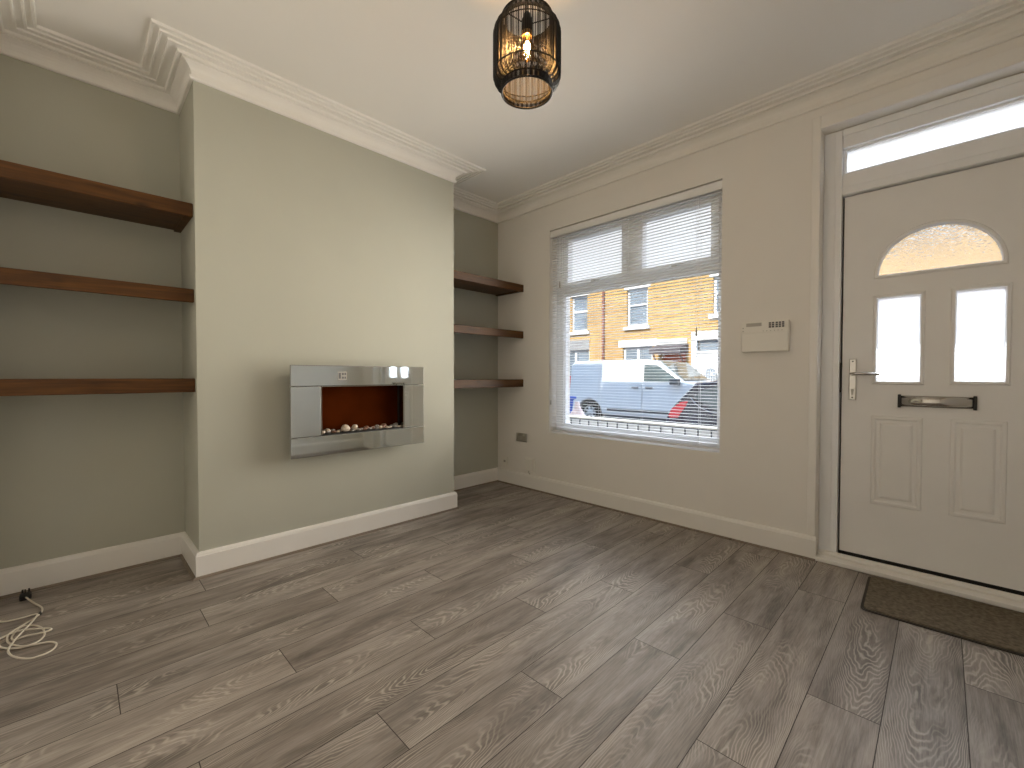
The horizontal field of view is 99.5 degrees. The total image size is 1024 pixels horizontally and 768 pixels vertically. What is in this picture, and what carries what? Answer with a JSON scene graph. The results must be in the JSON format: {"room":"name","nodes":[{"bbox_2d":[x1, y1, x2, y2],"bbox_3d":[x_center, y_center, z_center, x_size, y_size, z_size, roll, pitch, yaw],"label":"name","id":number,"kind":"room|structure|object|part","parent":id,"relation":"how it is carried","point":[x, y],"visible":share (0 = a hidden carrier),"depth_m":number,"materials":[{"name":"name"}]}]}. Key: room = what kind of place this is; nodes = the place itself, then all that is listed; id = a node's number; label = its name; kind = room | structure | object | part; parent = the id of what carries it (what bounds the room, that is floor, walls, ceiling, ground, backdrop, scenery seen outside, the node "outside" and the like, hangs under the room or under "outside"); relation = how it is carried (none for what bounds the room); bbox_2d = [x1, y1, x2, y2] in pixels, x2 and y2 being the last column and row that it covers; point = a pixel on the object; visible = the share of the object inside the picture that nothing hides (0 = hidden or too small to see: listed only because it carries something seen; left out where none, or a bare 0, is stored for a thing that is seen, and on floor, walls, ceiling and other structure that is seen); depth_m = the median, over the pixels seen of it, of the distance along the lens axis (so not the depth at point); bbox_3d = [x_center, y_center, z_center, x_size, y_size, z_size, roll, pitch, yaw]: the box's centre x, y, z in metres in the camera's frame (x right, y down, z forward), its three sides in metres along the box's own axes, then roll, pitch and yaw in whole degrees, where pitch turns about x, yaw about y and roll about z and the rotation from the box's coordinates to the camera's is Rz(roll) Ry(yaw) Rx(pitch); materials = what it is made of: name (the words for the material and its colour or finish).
{"room":"living room","nodes":[
{"label":"living room","id":0,"kind":"room"},
{"bbox_2d":[0,54,497,568],"bbox_3d":[-1.480,-0.360,3.268,0.900,2.870,3.763,1,2,45],"label":"wall","id":1,"kind":"structure","parent":0,"point":[301,244],"depth_m":2.56,"materials":[{"name":"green paint"}]},
{"bbox_2d":[0,160,192,232],"bbox_3d":[-2.176,-0.958,2.263,0.400,0.074,0.771,1,2,45],"label":"shelf","id":2,"kind":"object","parent":1,"relation":"attached to","point":[19,182],"visible":1,"depth_m":2.19,"materials":[{"name":"brown wood"}]},
{"bbox_2d":[0,267,193,302],"bbox_3d":[-2.176,-0.487,2.272,0.400,0.074,0.771,1,2,45],"label":"shelf","id":3,"kind":"object","parent":1,"relation":"attached to","point":[8,276],"visible":1,"depth_m":2.12,"materials":[{"name":"brown wood"}]},
{"bbox_2d":[0,378,194,395],"bbox_3d":[-2.177,0.009,2.282,0.400,0.076,0.771,1,2,45],"label":"shelf","id":4,"kind":"object","parent":1,"relation":"attached to","point":[8,387],"visible":1,"depth_m":2.12,"materials":[{"name":"brown wood"}]},
{"bbox_2d":[0,467,497,595],"bbox_3d":[-1.200,0.985,3.240,0.465,0.142,3.443,1,2,45],"label":"baseboard","id":5,"kind":"structure","parent":1,"relation":"attached to","point":[33,575],"depth_m":2.58,"materials":[{"name":"white paint"}]},
{"bbox_2d":[290,365,423,458],"bbox_3d":[-1.043,0.164,2.999,0.111,0.574,0.951,1,2,45],"label":"fire","id":6,"kind":"object","parent":1,"relation":"attached to","point":[322,397],"visible":1,"depth_m":2.95,"materials":[{"name":"silver metal"}]},
{"bbox_3d":[-1.279,0.173,2.691,0.006,0.314,0.181,1,2,45],"label":"glass panel","id":7,"kind":"part","parent":6,"relation":"part of","materials":[{"name":"grey mirror"}]},
{"bbox_2d":[341,424,349,431],"bbox_3d":[-1.115,0.295,2.899,0.053,0.050,0.071,0,1,21],"label":"pebble","id":8,"kind":"object","parent":6,"relation":"on","point":[345,428],"visible":1,"depth_m":2.88,"materials":[{"name":"beige stone"}]},
{"bbox_2d":[351,424,357,429],"bbox_3d":[-1.076,0.297,2.961,0.042,0.042,0.029,0,1,-23],"label":"pebble","id":9,"kind":"object","parent":6,"relation":"on","point":[354,426],"visible":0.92,"depth_m":2.95,"materials":[{"name":"beige stone"}]},
{"bbox_3d":[-1.046,0.164,3.002,0.103,0.484,0.861,1,2,45],"label":"casing","id":10,"kind":"part","parent":6,"relation":"part of","materials":[{"name":"silver metal"}]},
{"bbox_3d":[-1.008,0.390,2.968,0.006,0.124,0.951,1,2,45],"label":"glass panel","id":11,"kind":"part","parent":6,"relation":"part of","materials":[{"name":"grey mirror"}]},
{"bbox_3d":[-1.007,-0.057,2.959,0.006,0.130,0.951,1,2,45],"label":"glass panel","id":12,"kind":"part","parent":6,"relation":"part of","materials":[{"name":"grey mirror"}]},
{"bbox_2d":[322,427,402,435],"bbox_3d":[-1.039,0.324,3.005,0.084,0.008,0.600,1,2,45],"label":"tray","id":13,"kind":"object","parent":6,"relation":"on","point":[397,429],"depth_m":2.99,"materials":[{"name":"silver metal"}]},
{"bbox_3d":[-1.019,0.167,2.982,0.051,0.315,0.594,1,2,45],"label":"opening trim","id":14,"kind":"part","parent":6,"relation":"part of","materials":[{"name":"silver metal"}]},
{"bbox_3d":[-0.733,0.163,3.240,0.006,0.314,0.172,1,2,45],"label":"glass panel","id":15,"kind":"part","parent":6,"relation":"part of","materials":[{"name":"grey mirror"}]},
{"bbox_2d":[454,379,522,388],"bbox_3d":[-0.343,-0.006,4.144,0.376,0.075,0.924,1,2,45],"label":"shelf","id":16,"kind":"object","parent":1,"relation":"attached to","point":[458,383],"visible":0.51,"depth_m":4.02,"materials":[{"name":"brown wood"}]},
{"bbox_2d":[454,324,522,338],"bbox_3d":[-0.343,-0.487,4.135,0.376,0.071,0.924,1,2,45],"label":"shelf","id":17,"kind":"object","parent":1,"relation":"attached to","point":[466,329],"visible":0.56,"depth_m":3.99,"materials":[{"name":"brown wood"}]},
{"bbox_2d":[454,270,523,295],"bbox_3d":[-0.343,-0.949,4.126,0.376,0.071,0.924,1,2,45],"label":"shelf","id":18,"kind":"object","parent":1,"relation":"attached to","point":[462,280],"visible":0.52,"depth_m":4.10,"materials":[{"name":"brown wood"}]},
{"bbox_2d":[0,482,1023,767],"bbox_3d":[0.060,1.142,1.976,4.950,0.120,4.063,1,2,45],"label":"floor","id":19,"kind":"structure","parent":0,"point":[512,626],"depth_m":1.71,"materials":[{"name":"grey laminate"}]},
{"bbox_2d":[0,588,57,659],"bbox_3d":[-2.180,1.056,1.929,0.738,0.052,0.156,1,1,38],"label":"loose cable","id":20,"kind":"object","parent":19,"relation":"on","point":[24,595],"visible":1,"depth_m":1.87,"materials":[{"name":"white plastic"}]},
{"bbox_2d":[0,480,814,598],"bbox_3d":[-0.372,1.067,2.390,2.801,0.012,3.443,1,2,45],"label":"beading","id":21,"kind":"structure","parent":19,"relation":"on","point":[185,563],"depth_m":2.76,"materials":[{"name":"white wood"}]},
{"bbox_2d":[860,576,1023,656],"bbox_3d":[2.120,1.077,1.975,0.800,0.012,0.470,1,2,43],"label":"doormat","id":22,"kind":"object","parent":19,"relation":"on","point":[999,628],"visible":1,"depth_m":2.01,"materials":[{"name":"carpet"}]},
{"bbox_2d":[35,0,992,202],"bbox_3d":[0.070,-1.818,1.925,4.950,0.140,4.083,1,2,45],"label":"ceiling","id":23,"kind":"structure","parent":0,"point":[634,73],"depth_m":2.28,"materials":[{"name":"paint"}]},
{"bbox_2d":[493,0,560,108],"bbox_3d":[0.057,-1.424,1.647,0.260,0.637,0.259,1,2,45],"label":"pendant lamp","id":24,"kind":"object","parent":23,"relation":"hanging from","point":[548,71],"visible":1,"depth_m":1.57,"materials":[{"name":"black metal"}]},
{"bbox_2d":[498,35,1023,554],"bbox_3d":[1.395,-0.358,3.288,4.950,2.870,0.320,1,2,45],"label":"wall","id":25,"kind":"structure","parent":0,"point":[759,473],"depth_m":2.95,"materials":[{"name":"white paint"}]},
{"bbox_2d":[502,456,507,464],"bbox_3d":[-0.074,0.804,4.537,0.082,0.085,0.011,1,2,45],"label":"socket","id":26,"kind":"object","parent":25,"relation":"attached to","point":[504,459],"visible":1,"depth_m":4.53,"materials":[{"name":"beige plastic"}]},
{"bbox_2d":[0,0,1023,223],"bbox_3d":[0.118,-1.693,1.865,4.195,0.112,3.463,1,2,45],"label":"crown molding","id":27,"kind":"structure","parent":25,"relation":"attached to","point":[172,59],"depth_m":2.49,"materials":[{"name":"white paint"}]},
{"bbox_2d":[516,432,526,441],"bbox_3d":[0.094,0.537,4.363,0.146,0.086,0.014,1,2,45],"label":"wall socket","id":28,"kind":"object","parent":25,"relation":"attached to","point":[522,437],"visible":1,"depth_m":4.36,"materials":[{"name":"plastic"}]},
{"bbox_2d":[525,457,534,473],"bbox_3d":[0.170,0.813,4.284,0.122,0.162,0.026,1,2,45],"label":"cable box","id":29,"kind":"object","parent":25,"relation":"attached to","point":[529,462],"visible":1,"depth_m":4.26,"materials":[{"name":"beige plastic"}]},
{"bbox_2d":[550,431,719,452],"bbox_3d":[0.938,0.470,3.608,1.544,0.003,0.102,1,2,45],"label":"ledge","id":30,"kind":"object","parent":25,"relation":"attached to","point":[632,441],"visible":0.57,"depth_m":3.49,"materials":[{"name":"white paint"}]},
{"bbox_2d":[556,189,721,447],"bbox_3d":[0.986,-0.481,3.637,1.546,1.901,0.108,1,2,45],"label":"window","id":31,"kind":"structure","parent":25,"relation":"in","point":[564,387],"depth_m":3.60,"materials":[{"name":"white plastic"}]},
{"bbox_3d":[0.748,-1.143,3.873,0.681,0.486,0.072,1,2,45],"label":"sash","id":32,"kind":"part","parent":31,"relation":"part of","materials":[{"name":"white plastic"}]},
{"bbox_2d":[550,180,721,450],"bbox_3d":[0.920,-0.483,3.571,1.540,1.882,0.061,1,2,45],"label":"blind","id":33,"kind":"object","parent":31,"relation":"attached to","point":[715,186],"visible":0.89,"depth_m":3.46,"materials":[{"name":"grey plastic"}]},
{"bbox_3d":[0.443,-1.156,4.002,0.014,0.426,0.004,1,2,45],"label":"tilt cord","id":34,"kind":"part","parent":33,"relation":"part of","materials":[{"name":"grey plastic"}]},
{"bbox_3d":[0.475,-0.482,4.026,0.002,1.834,0.029,1,2,45],"label":"ladder cord","id":35,"kind":"part","parent":33,"relation":"part of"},
{"bbox_3d":[0.758,-0.476,3.744,0.002,1.834,0.029,1,2,45],"label":"ladder cord","id":36,"kind":"part","parent":33,"relation":"part of","materials":[{"name":"white fabric"}]},
{"bbox_3d":[0.925,0.451,3.595,1.534,0.014,0.025,1,2,45],"label":"rail","id":37,"kind":"part","parent":33,"relation":"part of","materials":[{"name":"white plastic"}]},
{"bbox_3d":[1.042,-0.471,3.462,0.002,1.834,0.029,1,2,45],"label":"ladder cord","id":38,"kind":"part","parent":33,"relation":"part of","materials":[{"name":"white fabric"}]},
{"bbox_3d":[1.333,-0.875,3.122,0.014,0.951,0.004,1,2,45],"label":"pull cord","id":39,"kind":"part","parent":33,"relation":"part of","materials":[{"name":"white fabric"}]},
{"bbox_3d":[1.365,-0.464,3.142,0.002,1.834,0.029,1,2,45],"label":"ladder cord","id":40,"kind":"part","parent":33,"relation":"part of","materials":[{"name":"white fabric"}]},
{"bbox_3d":[1.273,-1.132,3.351,0.655,0.486,0.072,1,2,45],"label":"sash","id":41,"kind":"part","parent":31,"relation":"part of","materials":[{"name":"white plastic"}]},
{"bbox_2d":[498,467,815,560],"bbox_3d":[0.842,0.979,3.623,2.821,0.142,0.020,1,2,45],"label":"baseboard","id":42,"kind":"structure","parent":25,"relation":"attached to","point":[771,537],"depth_m":3.23,"materials":[{"name":"white paint"}]},
{"bbox_2d":[741,319,789,352],"bbox_3d":[1.630,-0.305,2.796,0.275,0.197,0.048,1,2,45],"label":"panel","id":43,"kind":"object","parent":25,"relation":"attached to","point":[773,335],"visible":1,"depth_m":2.77,"materials":[{"name":"beige plastic"}]},
{"bbox_2d":[807,45,1023,536],"bbox_3d":[2.203,-0.257,2.255,1.099,2.671,0.008,1,2,45],"label":"trim","id":44,"kind":"structure","parent":25,"relation":"attached to","point":[1014,56],"depth_m":2.60,"materials":[{"name":"white paint"}]},
{"bbox_2d":[815,72,1023,612],"bbox_3d":[2.265,-0.221,2.318,1.015,2.596,0.212,1,2,45],"label":"door","id":45,"kind":"structure","parent":25,"relation":"in","point":[921,477],"depth_m":2.37,"materials":[{"name":"white plastic"}]},
{"bbox_3d":[2.042,-0.027,2.599,0.034,0.246,0.009,1,2,45],"label":"handle plate","id":46,"kind":"part","parent":45,"relation":"part of","materials":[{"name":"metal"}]},
{"bbox_3d":[2.062,-0.059,2.535,0.138,0.020,0.055,1,2,45],"label":"lever","id":47,"kind":"part","parent":45,"relation":"part of","materials":[{"name":"silver metal"}]},
{"bbox_3d":[2.183,0.444,2.468,0.218,0.516,0.010,1,2,45],"label":"panel","id":48,"kind":"part","parent":45,"relation":"part of","materials":[{"name":"white plastic"}]},
{"bbox_3d":[2.198,-0.255,2.468,0.185,0.482,0.010,1,2,45],"label":"pane","id":49,"kind":"part","parent":45,"relation":"part of","materials":[{"name":"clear glass"}]},
{"bbox_3d":[2.310,-1.328,2.341,0.815,0.168,0.012,1,2,45],"label":"transom pane","id":50,"kind":"part","parent":45,"relation":"part of","materials":[{"name":"clear glass"}]},
{"bbox_3d":[2.294,0.097,2.348,0.279,0.062,0.013,1,2,45],"label":"letter plate","id":51,"kind":"part","parent":45,"relation":"part of","materials":[{"name":"silver metal"}]},
{"bbox_3d":[2.304,-0.744,2.353,0.481,0.240,0.010,1,2,45],"label":"arched pane","id":52,"kind":"part","parent":45,"relation":"part of","materials":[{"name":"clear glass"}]},
{"bbox_3d":[2.408,0.447,2.244,0.202,0.516,0.010,1,2,45],"label":"panel","id":53,"kind":"part","parent":45,"relation":"part of","materials":[{"name":"white plastic"}]},
{"bbox_3d":[2.422,-0.252,2.245,0.178,0.478,0.010,1,2,45],"label":"pane","id":54,"kind":"part","parent":45,"relation":"part of","materials":[{"name":"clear glass"}]},
{"label":"outside","id":55,"kind":"structure","parent":0,"visible":0},
{"bbox_3d":[5.414,1.133,12.435,28.000,0.400,1.720,1,2,45],"label":"pavement","id":56,"kind":"object","parent":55,"visible":0},
{"bbox_2d":[570,291,605,374],"bbox_3d":[3.378,-1.894,20.058,6.280,5.550,6.860,1,2,45],"label":"house","id":57,"kind":"structure","parent":56,"relation":"on","point":[603,353],"depth_m":16.12,"materials":[{"name":"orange brick"}]},
{"bbox_3d":[2.482,-0.518,16.666,1.290,1.490,0.010,1,2,45],"label":"pane","id":58,"kind":"part","parent":57,"relation":"part of","materials":[{"name":"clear glass"}]},
{"bbox_3d":[2.555,-1.918,16.412,0.950,0.120,0.190,1,2,45],"label":"window sill","id":59,"kind":"part","parent":57,"relation":"part of","materials":[{"name":"white paint"}]},
{"bbox_3d":[2.634,-2.650,16.476,0.710,1.300,0.010,1,2,45],"label":"pane","id":60,"kind":"part","parent":57,"relation":"part of","materials":[{"name":"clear glass"}]},
{"bbox_2d":[606,277,692,364],"bbox_3d":[6.578,-1.823,16.624,3.100,5.550,7.220,1,2,45],"label":"house","id":61,"kind":"structure","parent":56,"relation":"on","point":[650,353],"depth_m":14.36,"materials":[{"name":"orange brick"}]},
{"bbox_3d":[4.250,-1.904,14.727,0.970,0.120,0.190,1,2,45],"label":"window sill","id":62,"kind":"part","parent":61,"relation":"part of","materials":[{"name":"white paint"}]},
{"bbox_3d":[4.329,-2.605,14.792,0.730,1.240,0.010,1,2,45],"label":"pane","id":63,"kind":"part","parent":61,"relation":"part of","materials":[{"name":"clear glass"}]},
{"bbox_3d":[4.337,-0.615,14.820,1.060,1.260,0.010,1,2,45],"label":"pane","id":64,"kind":"part","parent":61,"relation":"part of","materials":[{"name":"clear glass"}]},
{"bbox_3d":[5.276,-0.003,13.976,0.800,1.970,0.060,1,2,45],"label":"door","id":65,"kind":"part","parent":61,"relation":"part of","materials":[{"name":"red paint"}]},
{"bbox_2d":[691,273,718,380],"bbox_3d":[10.329,-1.752,13.150,7.120,5.550,6.860,1,2,45],"label":"house","id":66,"kind":"structure","parent":56,"relation":"on","point":[697,364],"depth_m":13.14,"materials":[{"name":"orange brick"}]},
{"bbox_3d":[6.014,0.034,13.158,0.720,1.930,0.060,1,2,45],"label":"door","id":67,"kind":"part","parent":66,"relation":"part of","materials":[{"name":"white"}]},
{"bbox_3d":[6.007,-0.180,13.118,0.400,0.600,0.020,1,2,45],"label":"leaded pane","id":68,"kind":"part","parent":66,"relation":"part of","materials":[{"name":"white glass"}]},
{"bbox_3d":[6.279,-2.012,12.709,0.950,0.120,0.190,1,2,45],"label":"window sill","id":69,"kind":"part","parent":66,"relation":"part of","materials":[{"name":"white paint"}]},
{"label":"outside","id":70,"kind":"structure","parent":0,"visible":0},
{"bbox_3d":[-0.085,1.285,6.905,28.000,0.300,2.680,1,2,45],"label":"pavement","id":71,"kind":"object","parent":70,"visible":0},
{"bbox_2d":[570,396,575,412],"bbox_3d":[0.622,0.651,6.787,0.490,0.975,0.706,1,2,45],"label":"wheelie bin","id":72,"kind":"object","parent":71,"relation":"on","point":[572,397],"visible":0.08,"depth_m":6.78,"materials":[{"name":"blue plastic"}]},
{"bbox_2d":[570,400,584,415],"bbox_3d":[0.880,0.689,5.882,0.313,0.934,0.321,0,1,-21],"label":"sack","id":73,"kind":"object","parent":71,"relation":"on","point":[577,404],"visible":0.09,"depth_m":5.83,"materials":[{"name":"white plastic"}]},
{"bbox_2d":[570,419,716,437],"bbox_3d":[0.287,0.773,5.637,6.300,0.774,0.140,1,2,45],"label":"wall","id":74,"kind":"structure","parent":71,"relation":"on","point":[681,430],"depth_m":4.41,"materials":[{"name":"white paint"}]},
{"bbox_2d":[570,415,716,429],"bbox_3d":[0.291,0.380,5.633,6.360,0.013,0.170,1,2,45],"label":"wall","id":75,"kind":"structure","parent":74,"relation":"on","point":[574,416],"depth_m":4.47,"materials":[{"name":"beige stone"}]},
{"bbox_2d":[570,418,716,436],"bbox_3d":[0.210,0.773,5.559,6.300,0.777,0.020,1,2,45],"label":"railing","id":76,"kind":"object","parent":71,"relation":"on","point":[580,419],"visible":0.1,"depth_m":4.41,"materials":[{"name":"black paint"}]},
{"bbox_3d":[0.210,0.389,5.552,6.300,0.009,0.020,1,2,45],"label":"rail","id":77,"kind":"part","parent":76,"relation":"part of","materials":[{"name":"white metal"}]},
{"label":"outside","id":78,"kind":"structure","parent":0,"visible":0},
{"bbox_3d":[2.834,1.221,9.841,28.000,0.320,5.600,1,2,45],"label":"road","id":79,"kind":"object","parent":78,"visible":0},
{"bbox_2d":[570,359,709,422],"bbox_3d":[3.498,0.221,10.988,3.985,1.637,1.910,1,2,45],"label":"van","id":80,"kind":"object","parent":79,"relation":"on","point":[668,385],"visible":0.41,"depth_m":10.51,"materials":[{"name":"white paint"}]},
{"bbox_3d":[3.048,0.845,10.431,1.820,0.112,0.090,1,2,45],"label":"sill","id":81,"kind":"part","parent":80,"relation":"part of","materials":[{"name":"grey plastic"}]},
{"bbox_3d":[3.007,0.646,10.372,1.680,0.065,0.048,1,2,45],"label":"moulding","id":82,"kind":"part","parent":80,"relation":"part of","materials":[{"name":"grey plastic"}]},
{"bbox_2d":[669,379,679,384],"bbox_3d":[3.621,-0.046,9.641,0.200,0.140,0.180,1,2,45],"label":"mirror","id":83,"kind":"object","parent":80,"relation":"attached to","point":[671,381],"depth_m":9.57,"materials":[{"name":"grey plastic"}]},
{"bbox_2d":[666,380,716,426],"bbox_3d":[4.312,0.590,5.807,4.115,1.342,1.900,1,2,45],"label":"car","id":84,"kind":"object","parent":79,"relation":"on","point":[685,402],"visible":0.04,"depth_m":6.32,"materials":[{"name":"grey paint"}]},
{"bbox_2d":[669,401,687,416],"bbox_3d":[2.508,0.376,6.520,0.285,0.265,0.093,1,2,45],"label":"tail lamp","id":85,"kind":"object","parent":84,"relation":"attached to","point":[681,406],"depth_m":6.47,"materials":[{"name":"red plastic"}]},
{"bbox_3d":[3.436,0.341,5.553,2.329,0.263,0.046,1,2,45],"label":"chrome trim","id":86,"kind":"part","parent":84,"relation":"part of","materials":[{"name":"silver metal"}]}
]}

